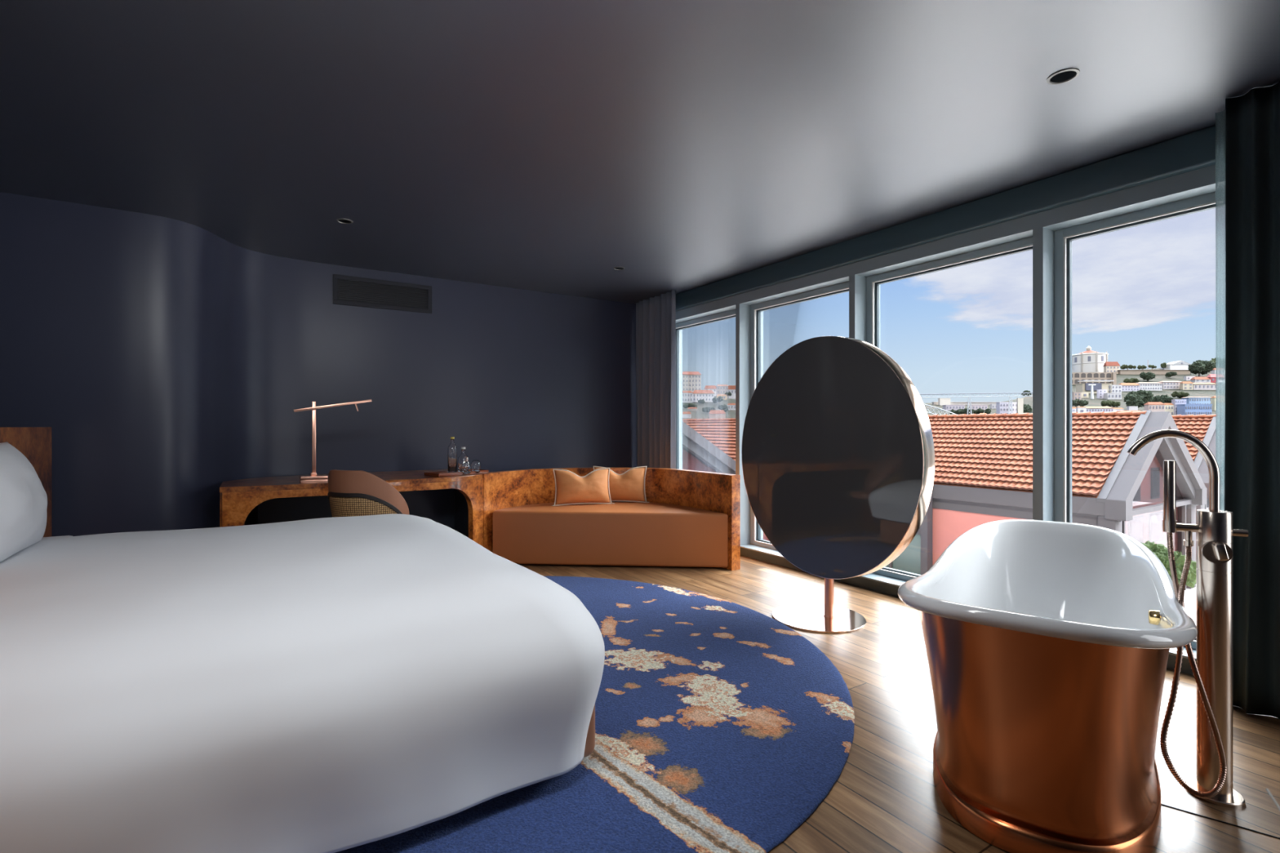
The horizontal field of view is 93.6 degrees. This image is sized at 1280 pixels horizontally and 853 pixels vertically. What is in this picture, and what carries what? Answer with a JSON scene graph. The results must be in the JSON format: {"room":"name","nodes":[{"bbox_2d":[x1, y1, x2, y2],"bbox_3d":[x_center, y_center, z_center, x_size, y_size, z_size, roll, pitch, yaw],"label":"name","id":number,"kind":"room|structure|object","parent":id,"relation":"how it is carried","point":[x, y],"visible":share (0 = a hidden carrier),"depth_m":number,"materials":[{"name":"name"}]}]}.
{"room":"hotel room","nodes":[
{"label":"hotel room","id":0,"kind":"room"},
{"bbox_2d":[0,191,636,536],"bbox_3d":[-2.394,-0.110,4.995,6.569,2.520,0.797,0,0,-41],"label":"wall","id":1,"kind":"structure","parent":0,"point":[166,362],"depth_m":4.53,"materials":[{"name":"blue paint"}]},
{"bbox_2d":[333,274,431,313],"bbox_3d":[-2.220,-1.145,5.222,0.800,0.246,0.016,0,0,-33],"label":"air vent","id":2,"kind":"object","parent":1,"relation":"in","point":[347,290],"visible":1,"depth_m":5.21,"materials":[{"name":"black metal"}]},
{"bbox_2d":[735,303,751,545],"bbox_3d":[1.001,-0.016,5.489,0.290,2.172,0.050,0,0,-33],"label":"trim","id":3,"kind":"structure","parent":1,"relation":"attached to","point":[742,311],"depth_m":5.42,"materials":[{"name":"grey metal"}]},
{"bbox_2d":[848,274,879,349],"bbox_3d":[1.665,-0.016,4.453,0.290,2.172,0.051,0,0,-33],"label":"trim","id":4,"kind":"structure","parent":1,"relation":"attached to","point":[857,284],"depth_m":4.38,"materials":[{"name":"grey metal"}]},
{"bbox_2d":[675,124,1215,311],"bbox_3d":[1.617,-1.268,4.482,0.340,0.165,5.400,0,0,-33],"label":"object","id":5,"kind":"structure","parent":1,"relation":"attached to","point":[1196,150],"depth_m":3.47,"materials":[{"name":"teal paint"}]},
{"bbox_2d":[675,164,1215,474],"bbox_3d":[1.638,-0.059,4.495,0.290,2.253,5.400,0,0,-33],"label":"window","id":6,"kind":"structure","parent":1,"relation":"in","point":[705,346],"depth_m":5.63,"materials":[{"name":"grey metal"}]},
{"bbox_2d":[740,544,1195,675],"bbox_3d":[1.633,1.114,4.492,0.300,0.072,5.400,0,0,-33],"label":"window sill","id":7,"kind":"structure","parent":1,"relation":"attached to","point":[880,587],"depth_m":4.29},
{"bbox_2d":[740,544,1195,660],"bbox_3d":[1.565,1.073,4.449,0.142,0.010,5.400,0,0,-33],"label":"trim","id":8,"kind":"structure","parent":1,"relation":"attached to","point":[873,576],"depth_m":4.25,"materials":[{"name":"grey metal"}]},
{"bbox_2d":[1032,226,1054,521],"bbox_3d":[2.331,-0.016,3.414,0.290,2.172,0.052,0,0,-33],"label":"window mullion","id":9,"kind":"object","parent":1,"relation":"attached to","point":[1043,238],"depth_m":3.34,"materials":[{"name":"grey metal"}]},
{"bbox_2d":[1054,191,1215,649],"bbox_3d":[2.684,-0.016,2.909,0.080,2.168,1.180,0,0,-33],"label":"window","id":10,"kind":"structure","parent":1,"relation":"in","point":[1064,237],"depth_m":3.35,"materials":[{"name":"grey metal"}]},
{"bbox_2d":[0,0,1279,303],"bbox_3d":[-0.542,-1.500,1.910,6.750,0.300,9.600,0,0,-33],"label":"ceiling","id":11,"kind":"structure","parent":0,"point":[550,146],"depth_m":2.62,"materials":[{"name":"grey paint"}]},
{"bbox_2d":[336,218,353,224],"bbox_3d":[-1.939,-1.348,3.948,0.100,0.006,0.100,0,0,-33],"label":"recessed light","id":12,"kind":"object","parent":11,"relation":"in","point":[346,221],"visible":1,"depth_m":3.95,"materials":[{"name":"black metal"}]},
{"bbox_2d":[613,266,625,270],"bbox_3d":[-0.178,-1.348,5.124,0.100,0.006,0.100,0,0,-33],"label":"recessed light","id":13,"kind":"object","parent":11,"relation":"in","point":[614,268],"visible":1,"depth_m":5.12,"materials":[{"name":"black metal"}]},
{"bbox_2d":[635,289,675,468],"bbox_3d":[0.156,-0.106,6.242,0.101,2.481,0.727,0,0,-33],"label":"curtain","id":14,"kind":"object","parent":11,"relation":"hanging from","point":[655,317],"visible":0.69,"depth_m":6.21,"materials":[{"name":"grey fabric"}]},
{"bbox_2d":[1046,67,1079,84],"bbox_3d":[1.630,-1.348,2.315,0.104,0.006,0.104,0,0,-33],"label":"recessed light","id":15,"kind":"object","parent":11,"relation":"in","point":[1063,76],"visible":1,"depth_m":2.31,"materials":[{"name":"metal"}]},
{"bbox_2d":[1215,109,1225,510],"bbox_3d":[2.502,-0.106,2.528,0.044,2.481,0.126,0,0,-33],"label":"sheer curtain","id":16,"kind":"object","parent":11,"relation":"hanging from","point":[1220,117],"visible":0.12,"depth_m":2.57,"materials":[{"name":"grey fabric"}]},
{"bbox_2d":[1224,81,1279,719],"bbox_3d":[2.552,-0.099,2.258,0.075,2.496,0.525,0,0,-33],"label":"curtain","id":17,"kind":"object","parent":11,"relation":"hanging from","point":[1252,118],"visible":0.95,"depth_m":2.39,"materials":[{"name":"black fabric"}]},
{"bbox_2d":[750,281,848,550],"bbox_3d":[1.354,-0.016,4.984,0.080,2.168,1.180,0,0,-33],"label":"window","id":18,"kind":"structure","parent":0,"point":[772,322],"depth_m":5.30,"materials":[{"name":"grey metal"}]},
{"bbox_2d":[518,555,1279,852],"bbox_3d":[-0.457,1.210,1.964,6.550,0.120,9.400,0,0,-33],"label":"floor","id":19,"kind":"structure","parent":0,"point":[885,798],"depth_m":2.18,"materials":[{"name":"brown wood"}]},
{"bbox_2d":[219,469,483,546],"bbox_3d":[-2.175,0.770,4.677,1.768,0.760,0.928,0,0,-33],"label":"writing desk","id":20,"kind":"object","parent":19,"relation":"on","point":[455,502],"visible":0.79,"depth_m":4.61,"materials":[{"name":"wood"}]},
{"bbox_2d":[293,399,372,483],"bbox_3d":[-2.176,0.096,4.271,0.496,0.589,0.120,0,0,-33],"label":"desk lamp","id":21,"kind":"object","parent":20,"relation":"on","point":[313,477],"visible":1,"depth_m":4.20,"materials":[{"name":"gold metal"}]},
{"bbox_2d":[424,469,488,476],"bbox_3d":[-1.490,0.377,4.899,0.200,0.025,0.475,0,0,38],"label":"serving tray","id":22,"kind":"object","parent":20,"relation":"on","point":[439,473],"visible":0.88,"depth_m":4.79,"materials":[{"name":"brown wood"}]},
{"bbox_2d":[447,436,457,472],"bbox_3d":[-1.516,0.232,4.855,0.072,0.295,0.072,0,0,-33],"label":"glass bottle","id":23,"kind":"object","parent":22,"relation":"on","point":[452,448],"visible":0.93,"depth_m":4.83,"materials":[{"name":"clear glass"}]},
{"bbox_2d":[457,447,469,471],"bbox_3d":[-1.453,0.275,4.943,0.090,0.210,0.090,0,0,-33],"label":"glass bottle","id":24,"kind":"object","parent":22,"relation":"on","point":[460,459],"visible":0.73,"depth_m":4.91,"materials":[{"name":"clear glass"}]},
{"bbox_2d":[461,456,471,473],"bbox_3d":[-1.404,0.310,4.852,0.078,0.138,0.078,0,0,-33],"label":"drinking glass","id":25,"kind":"object","parent":22,"relation":"on","point":[465,468],"visible":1,"depth_m":4.83,"materials":[{"name":"clear glass"}]},
{"bbox_2d":[471,459,480,472],"bbox_3d":[-1.353,0.328,4.953,0.082,0.104,0.082,0,0,-33],"label":"drinking glass","id":26,"kind":"object","parent":22,"relation":"on","point":[475,464],"visible":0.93,"depth_m":4.92,"materials":[{"name":"clear glass"}]},
{"bbox_2d":[327,469,409,517],"bbox_3d":[-1.711,0.699,3.842,0.506,0.868,0.498,0,0,23],"label":"tub chair","id":27,"kind":"object","parent":19,"relation":"on","point":[351,493],"visible":0.59,"depth_m":3.62,"materials":[{"name":"brown leather"}]},
{"bbox_2d":[334,576,854,852],"bbox_3d":[-0.754,1.141,2.890,3.364,0.016,3.364,0,0,-33],"label":"round rug","id":28,"kind":"object","parent":19,"relation":"on","point":[720,727],"visible":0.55,"depth_m":2.12,"materials":[{"name":"blue carpet"}]},
{"bbox_2d":[0,426,604,852],"bbox_3d":[-1.544,0.567,2.369,2.047,1.128,3.655,0,0,-33],"label":"double bed","id":29,"kind":"object","parent":28,"relation":"on","point":[324,685],"visible":1,"depth_m":1.57,"materials":[{"name":"white fabric"}]},
{"bbox_2d":[0,441,47,561],"bbox_3d":[-2.526,0.296,2.330,0.276,0.458,0.840,0,0,-33],"label":"pillow","id":30,"kind":"object","parent":29,"relation":"on","point":[23,495],"visible":0.99,"depth_m":2.31,"materials":[{"name":"white fabric"}]},
{"bbox_2d":[478,467,740,570],"bbox_3d":[-0.249,0.770,5.298,2.171,0.760,0.869,0,0,4],"label":"sofa","id":31,"kind":"object","parent":19,"relation":"on","point":[690,517],"visible":0.86,"depth_m":4.92,"materials":[{"name":"leather"}]},
{"bbox_2d":[551,467,614,506],"bbox_3d":[-0.515,0.541,5.400,0.572,0.325,0.168,0,0,-14],"label":"cushion","id":32,"kind":"object","parent":31,"relation":"on","point":[571,488],"visible":1,"depth_m":5.35,"materials":[{"name":"orange fabric"}]},
{"bbox_2d":[592,466,648,502],"bbox_3d":[-0.190,0.537,5.565,0.551,0.337,0.161,0,0,0],"label":"cushion","id":33,"kind":"object","parent":31,"relation":"on","point":[629,486],"visible":0.74,"depth_m":5.51,"materials":[{"name":"orange fabric"}]},
{"bbox_2d":[742,336,934,633],"bbox_3d":[1.062,0.304,3.623,0.544,1.691,1.448,0,0,-33],"label":"mirror","id":34,"kind":"object","parent":19,"relation":"on","point":[838,451],"visible":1,"depth_m":3.51,"materials":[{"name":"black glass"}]},
{"bbox_2d":[897,519,1197,852],"bbox_3d":[1.392,0.793,2.083,0.732,0.713,1.744,0,0,37],"label":"bathtub","id":35,"kind":"object","parent":19,"relation":"on","point":[1048,644],"visible":1,"depth_m":1.58,"materials":[{"name":"brown metal"}]},
{"bbox_2d":[897,519,1197,648],"bbox_3d":[1.392,0.721,2.083,0.732,0.568,1.744,0,0,37],"label":"basin","id":36,"kind":"object","parent":35,"relation":"in","point":[1011,584],"depth_m":2.40,"materials":[{"name":"white ceramic"}]},
{"bbox_2d":[1126,429,1248,808],"bbox_3d":[1.724,0.580,1.844,0.280,1.140,0.252,0,0,8],"label":"faucet","id":37,"kind":"object","parent":19,"relation":"on","point":[1212,668],"visible":0.93,"depth_m":1.85,"materials":[{"name":"silver metal"}]},
{"bbox_2d":[1160,803,1279,839],"bbox_3d":[1.711,1.149,1.732,0.339,0.004,0.005,0,0,37],"label":"trim","id":38,"kind":"structure","parent":19,"relation":"on","point":[1261,833],"depth_m":1.75,"materials":[{"name":"black metal"}]},
{"bbox_2d":[1265,787,1279,810],"bbox_3d":[1.898,1.149,1.766,0.008,0.007,0.325,0,0,33],"label":"trim","id":39,"kind":"structure","parent":19,"relation":"on","point":[1266,788],"depth_m":1.85,"materials":[{"name":"grey metal"}]},
{"bbox_2d":[866,236,1032,581],"bbox_3d":[2.019,-0.016,3.947,0.080,2.168,1.182,0,0,-33],"label":"window","id":40,"kind":"structure","parent":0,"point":[873,282],"depth_m":4.14,"materials":[{"name":"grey metal"}]},
{"label":"outside","id":41,"kind":"structure","parent":0,"visible":0},
{"bbox_2d":[923,368,1215,417],"bbox_3d":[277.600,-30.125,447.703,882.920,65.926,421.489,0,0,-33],"label":"bank","id":42,"kind":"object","parent":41,"point":[1096,402],"visible":0.06,"depth_m":307.46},
{"bbox_2d":[937,398,951,405],"bbox_3d":[132.599,-9.584,261.850,4.777,5.434,1.592,0,0,0],"label":"house","id":43,"kind":"structure","parent":42,"relation":"on","point":[941,402],"depth_m":261.10,"materials":[{"name":"paint"}]},
{"bbox_2d":[942,404,964,410],"bbox_3d":[126.339,-6.459,241.977,7.710,4.420,2.634,0,0,0],"label":"house","id":44,"kind":"structure","parent":42,"relation":"on","point":[947,407],"depth_m":240.77,"materials":[{"name":"paint"}]},
{"bbox_2d":[931,401,1008,404],"bbox_3d":[145.319,-9.037,264.489,33.207,3.540,1.628,0,0,0],"label":"elevated road","id":45,"kind":"structure","parent":42,"relation":"on","point":[933,402],"depth_m":263.98,"materials":[{"name":"paint"}]},
{"bbox_2d":[950,408,991,414],"bbox_3d":[122.058,-5.529,221.851,12.184,2.580,12.506,0,0,-33],"label":"wooded slope","id":46,"kind":"structure","parent":42,"relation":"on","point":[988,411],"depth_m":219.49,"materials":[{"name":"green plant"}]},
{"bbox_2d":[919,392,1032,414],"bbox_3d":[90.021,-5.608,190.017,62.096,10.418,39.937,0,0,-33],"label":"bridge","id":47,"kind":"structure","parent":42,"relation":"on","point":[1009,396],"depth_m":189.91,"materials":[{"name":"metal"}]},
{"bbox_2d":[968,404,987,409],"bbox_3d":[136.192,-6.459,241.755,6.333,4.420,2.189,0,0,0],"label":"house","id":48,"kind":"structure","parent":42,"relation":"on","point":[973,406],"depth_m":240.77,"materials":[{"name":"paint"}]},
{"bbox_2d":[989,404,995,408],"bbox_3d":[146.246,-7.055,247.169,3.948,4.182,1.417,0,0,0],"label":"house","id":49,"kind":"structure","parent":42,"relation":"on","point":[992,406],"depth_m":246.60,"materials":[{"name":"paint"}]},
{"bbox_2d":[995,402,1017,413],"bbox_3d":[138.103,-5.206,226.054,6.947,7.845,2.388,0,0,0],"label":"house","id":50,"kind":"structure","parent":42,"relation":"on","point":[1001,407],"depth_m":225.03,"materials":[{"name":"paint"}]},
{"bbox_2d":[1017,398,1023,413],"bbox_3d":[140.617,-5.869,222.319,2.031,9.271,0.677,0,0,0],"label":"house","id":51,"kind":"structure","parent":42,"relation":"on","point":[1020,401],"depth_m":222.03,"materials":[{"name":"paint"}]},
{"bbox_2d":[1021,390,1031,395],"bbox_3d":[154.683,-13.273,240.501,3.523,2.463,3.357,0,0,-33],"label":"tree","id":52,"kind":"object","parent":42,"relation":"on","point":[1024,391],"visible":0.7,"depth_m":239.66,"materials":[{"name":"green plant"}]},
{"bbox_2d":[1023,404,1032,412],"bbox_3d":[149.110,-6.624,232.832,5.309,4.357,4.680,0,0,-33],"label":"wooded slope","id":53,"kind":"structure","parent":42,"relation":"on","point":[1027,408],"depth_m":231.18,"materials":[{"name":"green plant"}]},
{"bbox_2d":[1071,407,1075,416],"bbox_3d":[154.142,-4.028,214.578,3.815,5.859,1.436,0,0,0],"label":"house","id":54,"kind":"structure","parent":42,"relation":"on","point":[1073,409],"depth_m":213.99,"materials":[{"name":"paint"}]},
{"bbox_2d":[1071,391,1081,399],"bbox_3d":[207.010,-13.242,284.809,3.576,5.987,1.297,0,0,0],"label":"house","id":55,"kind":"structure","parent":42,"relation":"on","point":[1075,395],"depth_m":284.32,"materials":[{"name":"paint"}]},
{"bbox_2d":[1071,398,1088,406],"bbox_3d":[185.431,-10.056,254.481,6.505,3.642,7.100,0,0,-33],"label":"tree","id":56,"kind":"object","parent":42,"relation":"on","point":[1076,402],"visible":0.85,"depth_m":253.07,"materials":[{"name":"green plant"}]},
{"bbox_2d":[1075,406,1085,413],"bbox_3d":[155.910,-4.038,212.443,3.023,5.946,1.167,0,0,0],"label":"house","id":57,"kind":"structure","parent":42,"relation":"on","point":[1079,409],"depth_m":212.01,"materials":[{"name":"paint"}]},
{"bbox_2d":[1081,391,1088,397],"bbox_3d":[216.958,-14.174,293.526,3.686,5.099,1.332,0,0,0],"label":"house","id":58,"kind":"structure","parent":42,"relation":"on","point":[1084,394],"depth_m":292.99,"materials":[{"name":"paint"}]},
{"bbox_2d":[1071,346,1108,372],"bbox_3d":[307.838,-44.722,412.300,21.615,21.489,21.615,0,0,-33],"label":"church","id":59,"kind":"structure","parent":42,"relation":"on","point":[1088,361],"depth_m":404.50,"materials":[{"name":"paint"}]},
{"bbox_2d":[1088,384,1095,399],"bbox_3d":[217.549,-16.293,289.200,3.018,8.000,2.232,0,0,-33],"label":"pylon","id":60,"kind":"object","parent":42,"relation":"on","point":[1091,388],"visible":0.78,"depth_m":288.87,"materials":[{"name":"paint"}]},
{"bbox_2d":[1071,372,1116,384],"bbox_3d":[262.883,-27.156,352.700,28.089,8.643,6.800,0,0,0],"label":"building","id":61,"kind":"structure","parent":42,"relation":"on","point":[1076,376],"depth_m":349.98,"materials":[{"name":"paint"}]},
{"bbox_2d":[1075,380,1114,393],"bbox_3d":[238.312,-19.512,315.192,15.807,8.900,6.184,0,0,0],"label":"station","id":62,"kind":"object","parent":42,"relation":"on","point":[1085,387],"visible":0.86,"depth_m":313.33,"materials":[{"name":"paint"}]},
{"bbox_2d":[1084,406,1113,412],"bbox_3d":[162.974,-4.123,214.616,10.378,6.082,3.818,0,0,0],"label":"house","id":63,"kind":"structure","parent":42,"relation":"on","point":[1091,409],"depth_m":213.00,"materials":[{"name":"paint"}]},
{"bbox_2d":[1096,389,1106,398],"bbox_3d":[223.429,-14.511,290.674,3.981,6.703,1.428,0,0,0],"label":"house","id":64,"kind":"structure","parent":42,"relation":"on","point":[1100,393],"depth_m":290.07,"materials":[{"name":"paint"}]},
{"bbox_2d":[1101,400,1120,407],"bbox_3d":[198.023,-9.719,253.668,7.468,2.980,6.536,0,0,-33],"label":"tree","id":65,"kind":"object","parent":42,"relation":"on","point":[1110,403],"visible":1,"depth_m":252.63,"materials":[{"name":"green plant"}]},
{"bbox_2d":[1102,361,1119,373],"bbox_3d":[311.886,-37.847,397.411,9.419,10.053,2.755,0,0,0],"label":"building","id":66,"kind":"structure","parent":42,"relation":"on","point":[1108,366],"depth_m":396.29,"materials":[{"name":"white paint"}]},
{"bbox_2d":[1103,392,1121,399],"bbox_3d":[226.830,-13.389,288.246,6.897,5.376,2.371,0,0,0],"label":"house","id":67,"kind":"structure","parent":42,"relation":"on","point":[1107,395],"depth_m":287.18,"materials":[{"name":"paint"}]},
{"bbox_2d":[1107,384,1121,392],"bbox_3d":[247.620,-18.393,314.389,7.165,6.663,2.458,0,0,0],"label":"house","id":68,"kind":"structure","parent":42,"relation":"on","point":[1115,388],"depth_m":313.33,"materials":[{"name":"paint"}]},
{"bbox_2d":[1113,407,1124,411],"bbox_3d":[172.049,-3.956,216.584,3.850,5.648,1.448,0,0,0],"label":"house","id":69,"kind":"structure","parent":42,"relation":"on","point":[1115,409],"depth_m":215.98,"materials":[{"name":"paint"}]},
{"bbox_2d":[1120,364,1136,369],"bbox_3d":[329.331,-39.185,405.316,7.692,5.891,8.699,0,0,-33],"label":"tree","id":70,"kind":"object","parent":42,"relation":"on","point":[1123,366],"visible":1,"depth_m":404.50,"materials":[{"name":"green plant"}]},
{"bbox_2d":[1119,382,1139,391],"bbox_3d":[262.798,-20.048,323.549,9.949,6.832,3.660,0,0,0],"label":"house","id":71,"kind":"structure","parent":42,"relation":"on","point":[1125,386],"depth_m":322.02,"materials":[{"name":"paint"}]},
{"bbox_2d":[1118,410,1141,415],"bbox_3d":[169.049,-3.138,207.372,8.813,4.809,3.243,0,0,0],"label":"house","id":72,"kind":"structure","parent":42,"relation":"on","point":[1119,411],"depth_m":207.00,"materials":[{"name":"paint"}]},
{"bbox_2d":[1123,377,1139,382],"bbox_3d":[289.479,-26.909,353.542,8.610,3.577,7.097,0,0,-33],"label":"tree","id":73,"kind":"object","parent":42,"relation":"on","point":[1126,380],"visible":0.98,"depth_m":351.95,"materials":[{"name":"green plant"}]},
{"bbox_2d":[1126,406,1137,410],"bbox_3d":[187.231,-5.290,228.532,3.389,4.845,1.130,0,0,0],"label":"house","id":74,"kind":"structure","parent":42,"relation":"on","point":[1128,408],"depth_m":228.01,"materials":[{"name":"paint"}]},
{"bbox_2d":[1123,389,1154,407],"bbox_3d":[198.413,-10.848,239.568,11.036,7.643,9.374,0,0,-33],"label":"wooded patch","id":75,"kind":"object","parent":42,"relation":"on","point":[1138,398],"visible":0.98,"depth_m":236.98,"materials":[{"name":"green plant"}]},
{"bbox_2d":[1137,364,1146,369],"bbox_3d":[341.012,-39.413,407.994,6.571,4.898,4.772,0,0,-33],"label":"tree","id":76,"kind":"object","parent":42,"relation":"on","point":[1139,366],"visible":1,"depth_m":407.07,"materials":[{"name":"green plant"}]},
{"bbox_2d":[1139,371,1155,381],"bbox_3d":[308.812,-30.547,366.193,8.213,5.728,7.534,0,0,-33],"label":"tree","id":77,"kind":"object","parent":42,"relation":"on","point":[1148,375],"visible":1,"depth_m":364.72,"materials":[{"name":"green plant"}]},
{"bbox_2d":[1135,382,1162,391],"bbox_3d":[276.274,-20.604,326.883,12.741,6.871,4.688,0,0,0],"label":"house","id":78,"kind":"structure","parent":42,"relation":"on","point":[1152,386],"depth_m":324.86,"materials":[{"name":"paint"}]},
{"bbox_2d":[1147,364,1156,369],"bbox_3d":[350.326,-40.025,410.678,5.201,4.660,4.497,0,0,-33],"label":"tree","id":79,"kind":"object","parent":42,"relation":"on","point":[1152,366],"visible":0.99,"depth_m":410.07,"materials":[{"name":"green plant"}]},
{"bbox_2d":[1117,369,1191,374],"bbox_3d":[338.554,-34.613,395.429,47.367,5.233,2.787,0,0,0],"label":"wall","id":80,"kind":"structure","parent":42,"relation":"on","point":[1120,371],"depth_m":394.45,"materials":[{"name":"paint"}]},
{"bbox_2d":[1143,402,1165,411],"bbox_3d":[182.292,-4.870,212.941,6.046,7.610,2.225,0,0,0],"label":"house","id":81,"kind":"structure","parent":42,"relation":"on","point":[1153,406],"depth_m":212.01,"materials":[{"name":"paint"}]},
{"bbox_2d":[1151,394,1173,403],"bbox_3d":[228.202,-11.658,262.366,7.676,4.647,7.687,0,0,-33],"label":"wooded patch","id":82,"kind":"object","parent":42,"relation":"on","point":[1162,398],"visible":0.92,"depth_m":260.43,"materials":[{"name":"green plant"}]},
{"bbox_2d":[1160,362,1166,369],"bbox_3d":[360.558,-41.257,413.668,5.261,5.651,3.512,0,0,-33],"label":"tree","id":83,"kind":"object","parent":42,"relation":"on","point":[1163,365],"visible":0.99,"depth_m":412.68,"materials":[{"name":"green plant"}]},
{"bbox_2d":[1164,403,1173,415],"bbox_3d":[188.450,-4.748,214.492,3.306,7.298,1.263,0,0,0],"label":"house","id":84,"kind":"structure","parent":42,"relation":"on","point":[1168,406],"depth_m":213.99,"materials":[{"name":"paint"}]},
{"bbox_2d":[1157,381,1181,389],"bbox_3d":[293.255,-21.736,332.413,11.004,6.949,4.049,0,0,0],"label":"house","id":85,"kind":"structure","parent":42,"relation":"on","point":[1166,384],"depth_m":330.71,"materials":[{"name":"paint"}]},
{"bbox_2d":[1164,371,1177,377],"bbox_3d":[335.065,-32.922,379.178,4.536,3.594,5.873,0,0,-33],"label":"tree","id":86,"kind":"object","parent":42,"relation":"on","point":[1170,374],"visible":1,"depth_m":378.69,"materials":[{"name":"green plant"}]},
{"bbox_2d":[1160,360,1191,369],"bbox_3d":[370.453,-41.206,414.767,15.979,7.700,8.133,0,0,0],"label":"building","id":87,"kind":"structure","parent":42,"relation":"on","point":[1179,365],"depth_m":410.97,"materials":[{"name":"paint"}]},
{"bbox_2d":[1171,399,1186,415],"bbox_3d":[192.528,-5.378,214.603,4.160,8.558,1.486,0,0,0],"label":"house","id":88,"kind":"structure","parent":42,"relation":"on","point":[1175,402],"depth_m":213.99,"materials":[{"name":"paint"}]},
{"bbox_2d":[1170,391,1189,398],"bbox_3d":[263.225,-15.546,292.340,6.774,3.556,6.526,0,0,-33],"label":"tree","id":89,"kind":"object","parent":42,"relation":"on","point":[1179,394],"visible":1,"depth_m":291.28,"materials":[{"name":"green plant"}]},
{"bbox_2d":[1179,381,1193,390],"bbox_3d":[298.952,-21.167,328.710,5.843,6.910,2.150,0,0,0],"label":"house","id":90,"kind":"structure","parent":42,"relation":"on","point":[1184,385],"depth_m":327.81,"materials":[{"name":"paint"}]},
{"bbox_2d":[1183,376,1195,380],"bbox_3d":[337.631,-28.430,369.216,5.477,4.865,1.912,0,0,0],"label":"house","id":91,"kind":"structure","parent":42,"relation":"on","point":[1185,378],"depth_m":368.39,"materials":[{"name":"paint"}]},
{"bbox_2d":[1177,404,1212,415],"bbox_3d":[195.168,-4.433,211.484,9.605,6.802,3.248,0,0,0],"label":"house","id":92,"kind":"structure","parent":42,"relation":"on","point":[1182,409],"depth_m":210.00,"materials":[{"name":"paint"}]},
{"bbox_2d":[1180,396,1211,404],"bbox_3d":[229.867,-8.885,247.684,10.816,6.775,3.980,0,0,0],"label":"house","id":93,"kind":"structure","parent":42,"relation":"on","point":[1190,400],"depth_m":246.00,"materials":[{"name":"paint"}]},
{"bbox_2d":[1190,377,1211,382],"bbox_3d":[336.916,-26.978,361.231,9.831,5.726,3.617,0,0,0],"label":"house","id":94,"kind":"structure","parent":42,"relation":"on","point":[1197,380],"depth_m":359.68,"materials":[{"name":"paint"}]},
{"bbox_2d":[1187,360,1215,377],"bbox_3d":[358.293,-36.986,383.281,16.348,11.263,12.335,0,0,-33],"label":"tree","id":95,"kind":"object","parent":42,"relation":"on","point":[1198,366],"visible":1,"depth_m":380.64,"materials":[{"name":"green plant"}]},
{"bbox_2d":[1192,382,1215,390],"bbox_3d":[308.691,-20.891,329.983,14.023,6.359,5.160,0,0,0],"label":"house","id":96,"kind":"structure","parent":42,"relation":"on","point":[1197,386],"depth_m":327.81,"materials":[{"name":"paint"}]},
{"bbox_2d":[1206,373,1215,382],"bbox_3d":[345.990,-27.784,361.164,9.404,7.339,3.460,0,0,0],"label":"house","id":97,"kind":"structure","parent":42,"relation":"on","point":[1212,376],"depth_m":359.68,"materials":[{"name":"paint"}]},
{"bbox_2d":[1209,395,1215,410],"bbox_3d":[232.063,-8.503,240.844,5.419,7.478,1.994,0,0,0],"label":"house","id":98,"kind":"structure","parent":42,"relation":"on","point":[1212,398],"depth_m":240.48,"materials":[{"name":"paint"}]},
{"bbox_2d":[1209,357,1215,368],"bbox_3d":[394.432,-42.604,409.244,17.937,9.818,10.710,0,0,-33],"label":"tree","id":99,"kind":"object","parent":42,"relation":"on","point":[1213,360],"visible":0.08,"depth_m":406.68,"materials":[{"name":"green plant"}]},
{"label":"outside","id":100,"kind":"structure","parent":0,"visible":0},
{"bbox_2d":[1183,586,1195,624],"bbox_3d":[13.863,6.150,38.588,55.000,0.200,130.000,0,0,-33],"label":"ground","id":101,"kind":"structure","parent":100,"point":[1189,596],"depth_m":20.62,"materials":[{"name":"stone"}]},
{"bbox_2d":[884,410,1206,590],"bbox_3d":[7.539,2.515,36.002,8.284,7.070,37.600,0,0,-33],"label":"neighboring building","id":102,"kind":"structure","parent":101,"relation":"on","point":[984,462],"depth_m":21.89,"materials":[{"name":"tile"}]},
{"bbox_2d":[1141,540,1196,587],"bbox_3d":[15.078,3.959,17.315,1.243,1.239,1.689,0,0,-33],"label":"hedge","id":103,"kind":"object","parent":101,"relation":"on","point":[1159,550],"visible":0.44,"depth_m":16.93,"materials":[{"name":"green plant"}]},
{"bbox_2d":[1171,413,1215,539],"bbox_3d":[15.995,2.745,41.729,7.460,6.610,37.065,0,0,-33],"label":"warehouse","id":104,"kind":"structure","parent":101,"relation":"on","point":[1202,427],"depth_m":26.20,"materials":[{"name":"ceramic"}]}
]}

